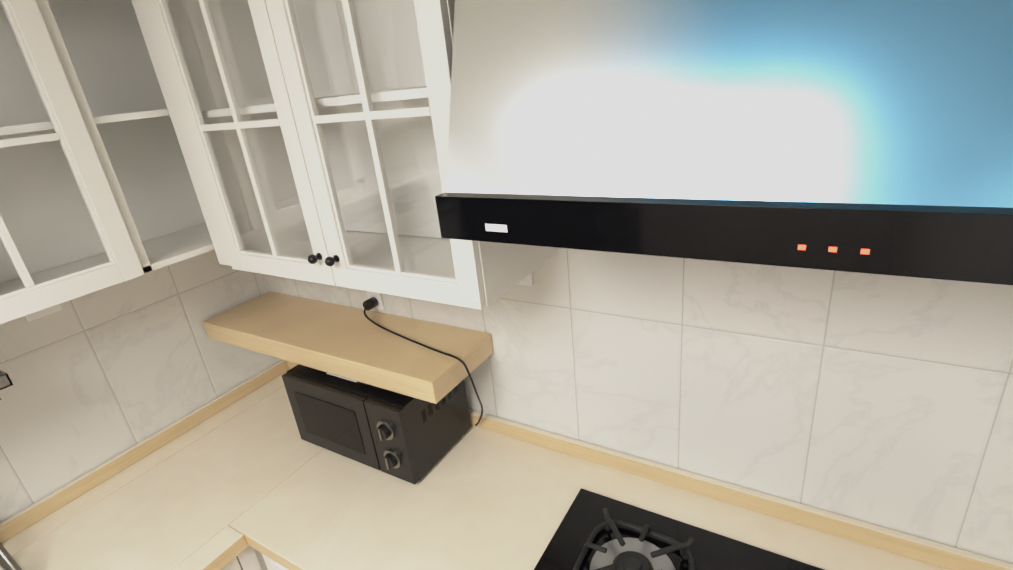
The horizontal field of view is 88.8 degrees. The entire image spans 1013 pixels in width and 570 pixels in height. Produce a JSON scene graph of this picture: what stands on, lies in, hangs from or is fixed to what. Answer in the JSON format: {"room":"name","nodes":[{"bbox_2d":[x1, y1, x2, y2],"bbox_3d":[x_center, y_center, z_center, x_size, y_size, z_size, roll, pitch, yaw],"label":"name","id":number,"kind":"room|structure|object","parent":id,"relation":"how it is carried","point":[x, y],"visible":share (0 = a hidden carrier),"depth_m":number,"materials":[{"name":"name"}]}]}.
{"room":"kitchen","nodes":[
{"label":"kitchen","id":0,"kind":"room"},
{"bbox_2d":[0,250,281,522],"bbox_3d":[-2.100,0.808,0.432,0.100,2.500,4.300,7,26,30],"label":"wall","id":1,"kind":"structure","parent":0,"point":[100,377],"depth_m":1.64,"materials":[{"name":"tile"}]},
{"bbox_2d":[26,304,61,320],"bbox_3d":[-1.322,0.053,1.466,0.010,0.075,0.080,7,26,30],"label":"electrical outlet","id":2,"kind":"object","parent":1,"relation":"attached to","point":[43,313],"visible":0.23,"depth_m":1.47,"materials":[{"name":"white plastic"}]},
{"bbox_2d":[0,0,151,323],"bbox_3d":[-1.269,-0.327,1.138,0.348,0.800,0.456,7,26,30],"label":"upper cabinet","id":3,"kind":"object","parent":1,"relation":"attached to","point":[97,191],"depth_m":1.33,"materials":[{"name":"white paint"}]},
{"bbox_2d":[48,0,214,270],"bbox_3d":[-1.035,-0.500,1.495,0.348,0.800,0.580,7,26,30],"label":"upper cabinet","id":4,"kind":"object","parent":1,"relation":"attached to","point":[104,40],"depth_m":1.59,"materials":[{"name":"white paint"}]},
{"bbox_2d":[262,248,1012,563],"bbox_3d":[0.063,0.117,1.518,2.545,2.500,0.100,7,26,30],"label":"wall","id":5,"kind":"structure","parent":0,"point":[885,401],"depth_m":1.15,"materials":[{"name":"tile"}]},
{"bbox_2d":[131,0,555,309],"bbox_3d":[-0.437,-0.512,1.207,0.956,0.996,0.411,7,26,30],"label":"upper cabinet","id":6,"kind":"object","parent":5,"relation":"attached to","point":[313,137],"visible":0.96,"depth_m":1.27,"materials":[{"name":"white paint"}]},
{"bbox_2d":[202,292,492,403],"bbox_3d":[-0.563,0.167,1.703,1.051,0.067,0.282,7,26,30],"label":"wall shelf","id":7,"kind":"object","parent":5,"relation":"attached to","point":[352,343],"visible":0.98,"depth_m":1.58,"materials":[{"name":"brown wood"}]},
{"bbox_2d":[363,291,482,425],"bbox_3d":[-0.273,0.259,1.630,0.511,0.417,0.169,7,26,30],"label":"cord","id":8,"kind":"object","parent":5,"relation":"attached to","point":[374,300],"visible":0.96,"depth_m":1.64,"materials":[{"name":"black plastic"}]},
{"bbox_2d":[517,273,533,285],"bbox_3d":[0.040,-0.031,1.388,0.065,0.065,0.010,7,26,30],"label":"electrical outlet","id":9,"kind":"object","parent":5,"relation":"attached to","point":[527,280],"visible":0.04,"depth_m":1.38,"materials":[{"name":"white plastic"}]},
{"bbox_2d":[435,0,1012,284],"bbox_3d":[0.354,-0.481,0.669,0.904,0.810,0.466,7,26,30],"label":"range hood","id":10,"kind":"object","parent":5,"relation":"attached to","point":[868,136],"visible":1,"depth_m":0.62,"materials":[{"name":"metal"}]},
{"bbox_3d":[-0.922,2.122,0.298,2.545,0.060,4.500,7,26,30],"label":"floor","id":11,"kind":"structure","parent":0,"visible":0},
{"bbox_2d":[221,545,260,569],"bbox_3d":[-1.039,1.126,1.573,0.627,0.830,0.429,7,26,30],"label":"base cabinet","id":12,"kind":"object","parent":11,"relation":"on","point":[249,558],"depth_m":1.42,"materials":[{"name":"white paint"}]},
{"bbox_2d":[0,360,1012,569],"bbox_3d":[-0.409,0.836,0.881,2.339,0.093,1.902,7,26,30],"label":"countertop","id":13,"kind":"structure","parent":12,"relation":"on","point":[221,481],"depth_m":1.42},
{"bbox_2d":[0,370,21,569],"bbox_3d":[-1.498,0.634,0.946,0.319,0.554,1.060,7,26,30],"label":"dish rack","id":14,"kind":"object","parent":13,"relation":"on","point":[7,561],"visible":1,"depth_m":1.28,"materials":[{"name":"silver metal"}]},
{"bbox_2d":[282,364,470,484],"bbox_3d":[-0.415,0.381,1.643,0.491,0.267,0.311,7,26,30],"label":"microwave","id":15,"kind":"object","parent":13,"relation":"on","point":[409,439],"visible":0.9,"depth_m":1.52,"materials":[{"name":"black plastic"}]},
{"bbox_2d":[534,488,823,569],"bbox_3d":[0.444,0.647,1.030,0.810,0.063,0.400,7,26,30],"label":"cooktop","id":16,"kind":"object","parent":13,"relation":"in","point":[595,531],"visible":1,"depth_m":1.20,"materials":[{"name":"black glass"},{"name":"cast iron"},{"name":"steel"}]},
{"bbox_2d":[249,546,287,569],"bbox_3d":[-0.222,0.999,1.660,0.603,0.830,0.627,7,26,30],"label":"base cabinet","id":17,"kind":"object","parent":11,"relation":"on","point":[264,562],"depth_m":1.44,"materials":[{"name":"white paint"}]}
]}

